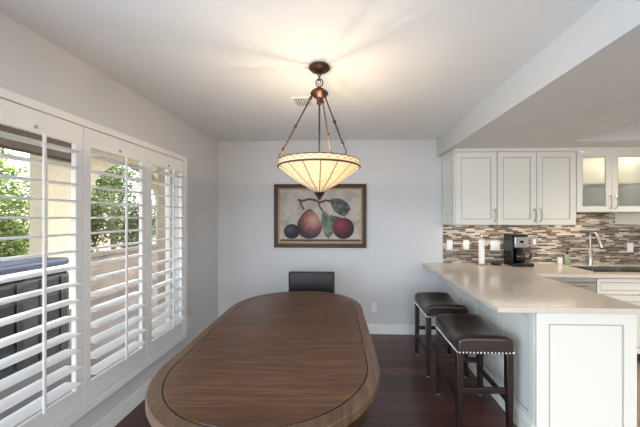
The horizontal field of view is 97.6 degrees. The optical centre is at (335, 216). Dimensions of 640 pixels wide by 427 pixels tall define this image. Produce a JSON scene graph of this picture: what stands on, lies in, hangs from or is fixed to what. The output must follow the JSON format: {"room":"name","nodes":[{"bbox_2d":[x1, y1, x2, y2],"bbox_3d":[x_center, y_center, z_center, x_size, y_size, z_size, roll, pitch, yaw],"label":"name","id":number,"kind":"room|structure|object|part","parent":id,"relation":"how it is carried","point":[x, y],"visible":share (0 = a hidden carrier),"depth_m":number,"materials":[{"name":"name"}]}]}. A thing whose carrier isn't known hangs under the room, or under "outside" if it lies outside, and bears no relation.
{"room":"dining room","nodes":[
{"label":"dining room","id":0,"kind":"room"},
{"bbox_2d":[0,12,217,426],"bbox_3d":[-1.700,0.250,0.455,0.170,2.440,6.290,0,0,2],"label":"wall","id":1,"kind":"structure","parent":0,"point":[33,67],"depth_m":2.15,"materials":[{"name":"paint"}]},
{"bbox_2d":[0,98,82,426],"bbox_3d":[-1.548,0.300,1.433,0.127,1.700,0.542,0,0,2],"label":"shutter panel","id":2,"kind":"object","parent":1,"relation":"attached to","point":[13,115],"visible":1,"depth_m":1.47,"materials":[{"name":"white wood"}]},
{"bbox_3d":[-1.491,0.290,1.436,0.012,1.440,0.014,0,0,2],"label":"tilt rod","id":3,"kind":"part","parent":2,"relation":"part of","materials":[{"name":"white wood"}]},
{"bbox_2d":[0,87,186,426],"bbox_3d":[-1.541,0.304,1.959,0.044,1.808,1.728,0,0,2],"label":"trim","id":4,"kind":"structure","parent":1,"relation":"attached to","point":[5,94],"depth_m":1.95,"materials":[{"name":"white wood"}]},
{"bbox_2d":[83,127,146,404],"bbox_3d":[-1.529,0.300,1.980,0.127,1.700,0.544,0,0,2],"label":"shutter panel","id":5,"kind":"object","parent":1,"relation":"attached to","point":[92,387],"visible":0.91,"depth_m":1.93,"materials":[{"name":"white wood"}]},
{"bbox_3d":[-1.472,0.290,1.975,0.012,1.440,0.014,0,0,2],"label":"tilt rod","id":6,"kind":"part","parent":5,"relation":"part of","materials":[{"name":"white wood"}]},
{"bbox_2d":[91,373,155,426],"bbox_3d":[-1.605,1.407,0.518,0.016,0.125,6.124,0,0,2],"label":"baseboard","id":7,"kind":"structure","parent":1,"relation":"attached to","point":[113,417],"depth_m":2.05,"materials":[{"name":"white"}]},
{"bbox_2d":[147,149,185,359],"bbox_3d":[-1.511,0.300,2.508,0.127,1.700,0.505,0,0,2],"label":"shutter panel","id":8,"kind":"object","parent":1,"relation":"attached to","point":[155,345],"visible":0.9,"depth_m":2.45,"materials":[{"name":"white wood"}]},
{"bbox_3d":[-1.453,0.290,2.519,0.012,1.440,0.014,0,0,2],"label":"tilt rod","id":9,"kind":"part","parent":8,"relation":"part of","materials":[{"name":"white wood"}]},
{"bbox_2d":[166,169,171,330],"bbox_3d":[-1.687,0.300,1.970,0.040,1.760,1.680,0,0,2],"label":"window","id":10,"kind":"structure","parent":1,"relation":"in","point":[168,178],"depth_m":2.77,"materials":[{"name":"white"}]},
{"bbox_2d":[0,0,600,140],"bbox_3d":[-0.311,-1.030,0.481,2.945,0.120,6.440,0,0,2],"label":"ceiling","id":11,"kind":"structure","parent":0,"point":[231,70],"depth_m":1.65,"materials":[{"name":"paint"}]},
{"bbox_2d":[291,97,314,106],"bbox_3d":[-0.268,-0.964,2.358,0.170,0.012,0.195,0,0,2],"label":"ceiling vent","id":12,"kind":"object","parent":11,"relation":"in","point":[298,101],"visible":0.8,"depth_m":2.35,"materials":[{"name":"white metal"}]},
{"bbox_2d":[277,62,360,199],"bbox_3d":[-0.102,-0.536,1.805,0.534,0.860,0.534,0,0,2],"label":"pendant lamp","id":13,"kind":"object","parent":11,"relation":"hanging from","point":[319,172],"visible":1,"depth_m":1.68,"materials":[{"name":"beige glass"}]},
{"bbox_3d":[-0.242,-0.594,1.780,0.203,0.387,0.021,0,0,-10],"label":"support rod","id":14,"kind":"part","parent":13,"relation":"part of","materials":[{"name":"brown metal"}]},
{"bbox_3d":[-0.102,-0.237,1.805,0.522,0.164,0.522,0,0,2],"label":"lamp shade","id":15,"kind":"part","parent":13,"relation":"part of","materials":[{"name":"beige glass"}]},
{"bbox_3d":[-0.102,-0.530,1.805,0.012,0.400,0.011,0,0,2],"label":"stem","id":16,"kind":"part","parent":13,"relation":"part of","materials":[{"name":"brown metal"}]},
{"bbox_3d":[-0.053,-0.594,1.939,0.021,0.387,0.204,0,0,20],"label":"support rod","id":17,"kind":"part","parent":13,"relation":"part of","materials":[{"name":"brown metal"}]},
{"bbox_3d":[-0.011,-0.594,1.696,0.021,0.387,0.204,0,0,-40],"label":"support rod","id":18,"kind":"part","parent":13,"relation":"part of","materials":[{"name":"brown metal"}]},
{"bbox_2d":[115,334,639,426],"bbox_3d":[1.416,1.495,0.426,6.400,0.050,6.150,0,0,2],"label":"floor","id":19,"kind":"structure","parent":0,"point":[405,397],"depth_m":2.27,"materials":[{"name":"brown wood"}]},
{"bbox_2d":[145,291,379,426],"bbox_3d":[-0.308,1.089,1.787,1.040,0.758,1.810,0,0,0],"label":"dining table","id":20,"kind":"object","parent":19,"relation":"on","point":[289,358],"visible":1,"depth_m":1.30,"materials":[{"name":"brown wood"}]},
{"bbox_2d":[288,271,334,292],"bbox_3d":[-0.251,1.018,2.700,0.476,0.905,0.460,0,0,2],"label":"dining chair","id":21,"kind":"object","parent":19,"relation":"on","point":[321,281],"visible":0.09,"depth_m":2.87,"materials":[{"name":"black leather"}]},
{"bbox_2d":[414,292,467,377],"bbox_3d":[1.033,1.136,2.781,0.392,0.667,0.492,0,0,2],"label":"bar stool","id":22,"kind":"object","parent":19,"relation":"on","point":[431,304],"visible":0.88,"depth_m":2.60,"materials":[{"name":"brown wood"}]},
{"bbox_3d":[0.874,1.188,2.990,0.044,0.540,0.044,0,0,2],"label":"leg","id":23,"kind":"part","parent":22,"relation":"part of","materials":[{"name":"brown wood"}]},
{"bbox_3d":[0.860,1.188,2.583,0.044,0.540,0.044,0,0,2],"label":"leg","id":24,"kind":"part","parent":22,"relation":"part of","materials":[{"name":"brown wood"}]},
{"bbox_3d":[1.033,0.862,2.781,0.376,0.119,0.476,0,0,2],"label":"seat","id":25,"kind":"part","parent":22,"relation":"part of","materials":[{"name":"brown leather"}]},
{"bbox_3d":[1.192,1.188,2.571,0.044,0.540,0.044,0,0,2],"label":"leg","id":26,"kind":"part","parent":22,"relation":"part of","materials":[{"name":"brown wood"}]},
{"bbox_2d":[435,314,514,426],"bbox_3d":[1.019,1.136,2.111,0.392,0.667,0.492,0,0,2],"label":"bar stool","id":27,"kind":"object","parent":19,"relation":"on","point":[466,333],"visible":1,"depth_m":1.90,"materials":[{"name":"brown leather"}]},
{"bbox_3d":[0.861,1.188,2.320,0.044,0.540,0.044,0,0,2],"label":"leg","id":28,"kind":"part","parent":27,"relation":"part of","materials":[{"name":"brown wood"}]},
{"bbox_3d":[0.846,1.188,1.913,0.044,0.540,0.044,0,0,2],"label":"leg","id":29,"kind":"part","parent":27,"relation":"part of","materials":[{"name":"brown wood"}]},
{"bbox_3d":[1.019,0.862,2.111,0.376,0.119,0.476,0,0,2],"label":"seat","id":30,"kind":"part","parent":27,"relation":"part of","materials":[{"name":"brown leather"}]},
{"bbox_3d":[1.019,0.909,2.111,0.392,0.014,0.492,0,0,2],"label":"nailhead trim","id":31,"kind":"part","parent":27,"relation":"part of","materials":[{"name":"silver metal"}]},
{"bbox_3d":[1.192,1.188,2.309,0.044,0.540,0.044,0,0,2],"label":"leg","id":32,"kind":"part","parent":27,"relation":"part of","materials":[{"name":"brown wood"}]},
{"bbox_3d":[1.178,1.188,1.901,0.044,0.540,0.044,0,0,2],"label":"leg","id":33,"kind":"part","parent":27,"relation":"part of","materials":[{"name":"brown wood"}]},
{"bbox_2d":[443,279,636,426],"bbox_3d":[1.625,1.038,2.611,0.654,0.864,1.668,0,0,2],"label":"base cabinet","id":34,"kind":"object","parent":19,"relation":"on","point":[571,369],"visible":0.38,"depth_m":1.79,"materials":[{"name":"white wood"}]},
{"bbox_3d":[1.344,0.983,3.250,0.016,0.754,0.408,0,0,2],"label":"panel","id":35,"kind":"part","parent":34,"relation":"part of","materials":[{"name":"white wood"}]},
{"bbox_3d":[1.330,0.983,2.839,0.016,0.754,0.408,0,0,2],"label":"panel","id":36,"kind":"part","parent":34,"relation":"part of","materials":[{"name":"white wood"}]},
{"bbox_3d":[1.315,0.983,2.428,0.016,0.754,0.408,0,0,2],"label":"panel","id":37,"kind":"part","parent":34,"relation":"part of","materials":[{"name":"white wood"}]},
{"bbox_3d":[1.315,1.409,2.634,0.032,0.122,1.644,0,0,2],"label":"moulding","id":38,"kind":"part","parent":34,"relation":"part of","materials":[{"name":"white wood"}]},
{"bbox_3d":[1.301,0.983,2.017,0.016,0.754,0.408,0,0,2],"label":"panel","id":39,"kind":"part","parent":34,"relation":"part of","materials":[{"name":"white wood"}]},
{"bbox_2d":[422,263,639,313],"bbox_3d":[2.874,0.587,2.566,3.635,0.034,1.729,0,0,2],"label":"countertop","id":40,"kind":"structure","parent":34,"relation":"on","point":[503,288],"depth_m":2.26,"materials":[{"name":"beige stone"}]},
{"bbox_2d":[475,235,487,265],"bbox_3d":[1.739,0.393,3.326,0.140,0.354,0.140,0,0,2],"label":"paper towel holder","id":41,"kind":"object","parent":40,"relation":"on","point":[481,236],"visible":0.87,"depth_m":3.29,"materials":[{"name":"silver metal"}]},
{"bbox_2d":[478,240,484,263],"bbox_3d":[1.739,0.411,3.326,0.068,0.278,0.068,0,0,2],"label":"paper roll","id":42,"kind":"object","parent":41,"relation":"on","point":[481,243],"visible":0.99,"depth_m":3.30,"materials":[{"name":"white paper"}]},
{"bbox_2d":[490,262,501,264],"bbox_3d":[1.918,0.556,3.335,0.128,0.025,0.128,0,0,2],"label":"dish","id":43,"kind":"object","parent":40,"relation":"on","point":[492,263],"visible":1,"depth_m":3.30,"materials":[{"name":"grey plastic"}]},
{"bbox_2d":[504,233,533,266],"bbox_3d":[2.159,0.384,3.298,0.235,0.371,0.207,0,0,2],"label":"coffee maker","id":44,"kind":"object","parent":40,"relation":"on","point":[514,243],"visible":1,"depth_m":3.24,"materials":[{"name":"black plastic"}]},
{"bbox_3d":[2.057,0.371,3.323,0.030,0.322,0.165,0,0,2],"label":"water tank","id":45,"kind":"part","parent":44,"relation":"part of","materials":[{"name":"black plastic"}]},
{"bbox_3d":[2.135,0.211,3.315,0.185,0.027,0.175,0,0,2],"label":"lid","id":46,"kind":"part","parent":44,"relation":"part of","materials":[{"name":"black plastic"}]},
{"bbox_3d":[2.146,0.384,3.272,0.108,0.037,0.107,0,0,2],"label":"carafe lid","id":47,"kind":"part","parent":44,"relation":"part of","materials":[{"name":"black plastic"}]},
{"bbox_2d":[557,257,562,264],"bbox_3d":[2.694,0.527,3.358,0.052,0.084,0.051,0,0,2],"label":"tumbler","id":48,"kind":"object","parent":40,"relation":"on","point":[559,259],"visible":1,"depth_m":3.34,"materials":[{"name":"white plastic"}]},
{"bbox_2d":[564,248,569,264],"bbox_3d":[2.773,0.473,3.340,0.056,0.191,0.060,0,0,2],"label":"soap bottle","id":49,"kind":"object","parent":40,"relation":"on","point":[566,255],"visible":1,"depth_m":3.33,"materials":[{"name":"green plastic"}]},
{"bbox_2d":[587,232,603,264],"bbox_3d":[3.063,0.372,3.291,0.088,0.397,0.169,0,0,2],"label":"kitchen faucet","id":50,"kind":"object","parent":40,"relation":"on","point":[590,254],"visible":1,"depth_m":3.33,"materials":[{"name":"silver metal"}]},
{"bbox_3d":[3.054,0.287,3.312,0.025,0.227,0.096,0,0,-7],"label":"spout","id":51,"kind":"part","parent":50,"relation":"part of","materials":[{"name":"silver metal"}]},
{"bbox_2d":[571,266,639,271],"bbox_3d":[3.160,0.673,3.092,0.896,0.194,0.396,0,0,2],"label":"sink","id":52,"kind":"object","parent":40,"relation":"in","point":[590,268],"visible":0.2,"depth_m":3.27,"materials":[{"name":"metal"}]},
{"bbox_3d":[1.596,1.038,1.788,0.618,0.864,0.022,0,0,2],"label":"panel","id":53,"kind":"part","parent":34,"relation":"part of","materials":[{"name":"white wood"}]},
{"bbox_2d":[549,278,595,292],"bbox_3d":[2.315,1.039,3.102,0.600,0.862,0.678,0,0,2],"label":"dishwasher","id":54,"kind":"object","parent":19,"relation":"on","point":[589,284],"visible":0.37,"depth_m":2.80,"materials":[{"name":"grey metal"}]},
{"bbox_3d":[2.305,0.631,2.815,0.600,0.044,0.023,0,0,2],"label":"control panel","id":55,"kind":"part","parent":54,"relation":"part of","materials":[{"name":"metal"}]},
{"bbox_3d":[2.305,1.008,2.816,0.600,0.704,0.020,0,0,2],"label":"door","id":56,"kind":"part","parent":54,"relation":"part of","materials":[{"name":"metal"}]},
{"bbox_2d":[595,278,639,360],"bbox_3d":[3.165,1.039,3.075,1.088,0.862,0.673,0,0,2],"label":"base cabinet","id":57,"kind":"object","parent":19,"relation":"on","point":[623,289],"visible":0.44,"depth_m":2.79,"materials":[{"name":"white wood"}]},
{"bbox_3d":[3.155,0.694,2.787,1.080,0.155,0.020,0,0,2],"label":"drawer","id":58,"kind":"part","parent":57,"relation":"part of","materials":[{"name":"white wood"}]},
{"bbox_3d":[2.884,1.071,2.796,0.538,0.579,0.020,0,0,2],"label":"door","id":59,"kind":"part","parent":57,"relation":"part of","materials":[{"name":"white wood"}]},
{"bbox_2d":[218,139,614,324],"bbox_3d":[1.600,0.250,3.561,6.550,2.440,0.150,0,0,2],"label":"wall","id":60,"kind":"structure","parent":0,"point":[402,179],"depth_m":3.53,"materials":[{"name":"paint"}]},
{"bbox_2d":[274,184,365,247],"bbox_3d":[-0.191,-0.014,3.530,1.165,0.802,0.033,0,0,2],"label":"framed painting","id":61,"kind":"object","parent":60,"relation":"attached to","point":[301,220],"visible":0.95,"depth_m":3.53,"materials":[{"name":"brown wood"}]},
{"bbox_2d":[371,303,376,311],"bbox_3d":[0.488,1.135,3.520,0.070,0.115,0.010,0,0,2],"label":"wall outlet","id":62,"kind":"object","parent":60,"relation":"attached to","point":[373,305],"visible":1,"depth_m":3.52,"materials":[{"name":"white plastic"}]},
{"bbox_2d":[367,324,435,334],"bbox_3d":[-0.092,1.407,3.537,2.830,0.125,0.016,0,0,2],"label":"baseboard","id":63,"kind":"structure","parent":60,"relation":"attached to","point":[397,329],"depth_m":3.50,"materials":[{"name":"white"}]},
{"bbox_2d":[442,152,496,224],"bbox_3d":[1.557,-0.324,3.267,0.460,0.822,0.434,0,0,2],"label":"upper cabinet","id":64,"kind":"object","parent":60,"relation":"attached to","point":[469,179],"visible":0.97,"depth_m":3.10,"materials":[{"name":"white wood"}]},
{"bbox_3d":[1.334,-0.316,3.301,0.012,0.797,0.368,0,0,2],"label":"panel","id":65,"kind":"part","parent":64,"relation":"part of","materials":[{"name":"white wood"}]},
{"bbox_2d":[497,151,575,224],"bbox_3d":[2.212,-0.324,3.244,0.842,0.822,0.434,0,0,2],"label":"upper cabinet","id":66,"kind":"object","parent":60,"relation":"attached to","point":[534,187],"visible":0.94,"depth_m":3.07,"materials":[{"name":"white wood"}]},
{"bbox_3d":[1.995,-0.315,3.082,0.415,0.799,0.020,0,0,2],"label":"door","id":67,"kind":"part","parent":66,"relation":"part of","materials":[{"name":"white wood"}]},
{"bbox_3d":[2.416,-0.315,3.068,0.415,0.799,0.020,0,0,2],"label":"door","id":68,"kind":"part","parent":66,"relation":"part of","materials":[{"name":"white wood"}]},
{"bbox_2d":[442,147,639,158],"bbox_3d":[2.752,-0.735,3.232,2.865,0.030,0.424,0,0,2],"label":"trim","id":69,"kind":"structure","parent":60,"relation":"attached to","point":[589,148],"depth_m":3.05,"materials":[{"name":"white wood"}]},
{"bbox_2d":[443,213,639,263],"bbox_3d":[3.033,0.259,3.431,3.378,0.623,0.010,0,0,2],"label":"backsplash","id":70,"kind":"structure","parent":60,"relation":"attached to","point":[553,240],"depth_m":3.44,"materials":[{"name":"tile"}]},
{"bbox_2d":[447,240,452,248],"bbox_3d":[1.422,0.345,3.477,0.070,0.115,0.011,0,0,2],"label":"switch plate","id":71,"kind":"object","parent":70,"relation":"attached to","point":[449,242],"visible":1,"depth_m":3.48,"materials":[{"name":"white plastic"}]},
{"bbox_2d":[463,240,468,248],"bbox_3d":[1.624,0.345,3.470,0.070,0.115,0.011,0,0,2],"label":"switch plate","id":72,"kind":"object","parent":70,"relation":"attached to","point":[465,242],"visible":1,"depth_m":3.47,"materials":[{"name":"white plastic"}]},
{"bbox_2d":[490,241,499,249],"bbox_3d":[1.977,0.355,3.458,0.116,0.115,0.011,0,0,2],"label":"switch plate","id":73,"kind":"object","parent":70,"relation":"attached to","point":[494,245],"visible":1,"depth_m":3.46,"materials":[{"name":"white plastic"}]},
{"bbox_2d":[530,236,537,247],"bbox_3d":[2.447,0.305,3.441,0.090,0.150,0.011,0,0,2],"label":"switch plate","id":74,"kind":"object","parent":70,"relation":"attached to","point":[533,239],"visible":1,"depth_m":3.44,"materials":[{"name":"white plastic"}]},
{"bbox_2d":[627,243,632,251],"bbox_3d":[3.586,0.370,3.402,0.070,0.115,0.010,0,0,2],"label":"wall outlet","id":75,"kind":"object","parent":70,"relation":"attached to","point":[629,245],"visible":1,"depth_m":3.40,"materials":[{"name":"white plastic"}]},
{"bbox_2d":[576,150,639,212],"bbox_3d":[3.009,-0.398,3.216,0.743,0.685,0.434,0,0,2],"label":"upper cabinet","id":76,"kind":"object","parent":60,"relation":"attached to","point":[606,181],"visible":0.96,"depth_m":3.12,"materials":[{"name":"white wood"}]},
{"bbox_3d":[2.817,-0.386,3.054,0.366,0.657,0.020,0,0,2],"label":"door","id":77,"kind":"part","parent":76,"relation":"part of","materials":[{"name":"white wood"}]},
{"bbox_2d":[583,183,639,186],"bbox_3d":[3.010,-0.371,3.254,0.707,0.013,0.334,0,0,2],"label":"shelf","id":78,"kind":"object","parent":76,"relation":"attached to","point":[584,184],"depth_m":3.14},
{"bbox_3d":[3.188,-0.386,3.041,0.366,0.657,0.020,0,0,2],"label":"door","id":79,"kind":"part","parent":76,"relation":"part of","materials":[{"name":"white wood"}]},
{"bbox_2d":[615,212,639,224],"bbox_3d":[3.794,-0.324,3.188,0.780,0.822,0.434,0,0,2],"label":"range hood","id":80,"kind":"object","parent":60,"relation":"attached to","point":[631,218],"visible":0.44,"depth_m":3.26,"materials":[{"name":"white metal"}]},
{"bbox_2d":[437,0,639,156],"bbox_3d":[2.887,-0.870,0.369,3.455,0.240,6.440,0,0,2],"label":"ceiling","id":81,"kind":"structure","parent":0,"point":[582,90],"depth_m":1.83,"materials":[{"name":"paint"}]},
{"bbox_2d":[587,249,592,264],"bbox_3d":[3.049,0.480,3.348,0.056,0.180,0.056,0,0,2],"label":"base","id":82,"kind":"object","parent":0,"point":[589,252],"depth_m":3.33,"materials":[{"name":"silver metal"}]},
{"label":"outside","id":83,"kind":"structure","parent":0,"visible":0},
{"bbox_3d":[-10.384,1.590,6.366,10.800,0.080,24.000,0,0,2],"label":"ground","id":84,"kind":"structure","parent":83,"visible":0},
{"bbox_2d":[0,168,28,256],"bbox_3d":[-5.942,0.314,5.112,1.870,2.516,1.630,0,0,2],"label":"shrub","id":85,"kind":"object","parent":84,"relation":"on","point":[20,247],"visible":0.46,"depth_m":5.14,"materials":[{"name":"green plant"}]},
{"bbox_2d":[0,148,28,210],"bbox_3d":[-8.678,-0.256,6.200,2.887,3.661,3.098,0,0,2],"label":"tree","id":86,"kind":"object","parent":84,"relation":"on","point":[2,164],"visible":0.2,"depth_m":6.90,"materials":[{"name":"green plant"}]},
{"bbox_2d":[0,210,155,253],"bbox_3d":[-10.284,0.670,6.363,0.200,1.800,22.000,0,0,2],"label":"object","id":87,"kind":"structure","parent":84,"relation":"on","point":[108,243],"depth_m":11.97,"materials":[{"name":"green plant"}]},
{"bbox_2d":[91,182,123,251],"bbox_3d":[-6.517,0.333,7.259,1.819,2.477,1.636,0,0,2],"label":"shrub","id":88,"kind":"object","parent":84,"relation":"on","point":[96,224],"visible":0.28,"depth_m":7.31,"materials":[{"name":"green plant"}]},
{"bbox_2d":[92,165,138,248],"bbox_3d":[-8.597,-0.349,10.954,2.643,3.844,2.319,0,0,2],"label":"tree","id":89,"kind":"object","parent":84,"relation":"on","point":[117,183],"visible":0.41,"depth_m":10.74,"materials":[{"name":"green plant"}]},
{"bbox_2d":[111,196,155,247],"bbox_3d":[-6.644,0.432,9.282,1.684,2.280,1.626,0,0,2],"label":"shrub","id":90,"kind":"object","parent":84,"relation":"on","point":[133,223],"visible":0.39,"depth_m":9.09,"materials":[{"name":"green plant"}]},
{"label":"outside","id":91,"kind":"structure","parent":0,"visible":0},
{"bbox_2d":[0,279,165,426],"bbox_3d":[-3.402,1.545,2.870,3.400,0.050,12.500,0,0,2],"label":"floor","id":92,"kind":"structure","parent":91,"point":[99,314],"depth_m":3.47,"materials":[{"name":"concrete"}]},
{"bbox_2d":[0,257,70,379],"bbox_3d":[-3.692,0.990,2.295,1.300,1.060,1.970,0,0,2],"label":"hot tub","id":93,"kind":"object","parent":92,"relation":"on","point":[29,265],"visible":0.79,"depth_m":2.81,"materials":[{"name":"grey plastic"}]},
{"bbox_2d":[29,149,157,308],"bbox_3d":[-4.477,0.020,6.480,0.300,3.000,4.360,0,0,2],"label":"wall","id":94,"kind":"structure","parent":92,"relation":"on","point":[54,191],"depth_m":4.59,"materials":[{"name":"beige paint"}]},
{"bbox_2d":[0,124,70,161],"bbox_3d":[-4.400,-1.120,1.429,0.195,0.420,6.550,0,0,2],"label":"beam","id":95,"kind":"structure","parent":94,"relation":"attached to","point":[5,143],"depth_m":3.89,"materials":[{"name":"wood"}]},
{"bbox_2d":[158,167,165,308],"bbox_3d":[-2.854,0.195,4.667,0.130,2.650,0.130,0,0,2],"label":"patio post","id":96,"kind":"object","parent":92,"relation":"on","point":[161,178],"visible":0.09,"depth_m":4.60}
]}

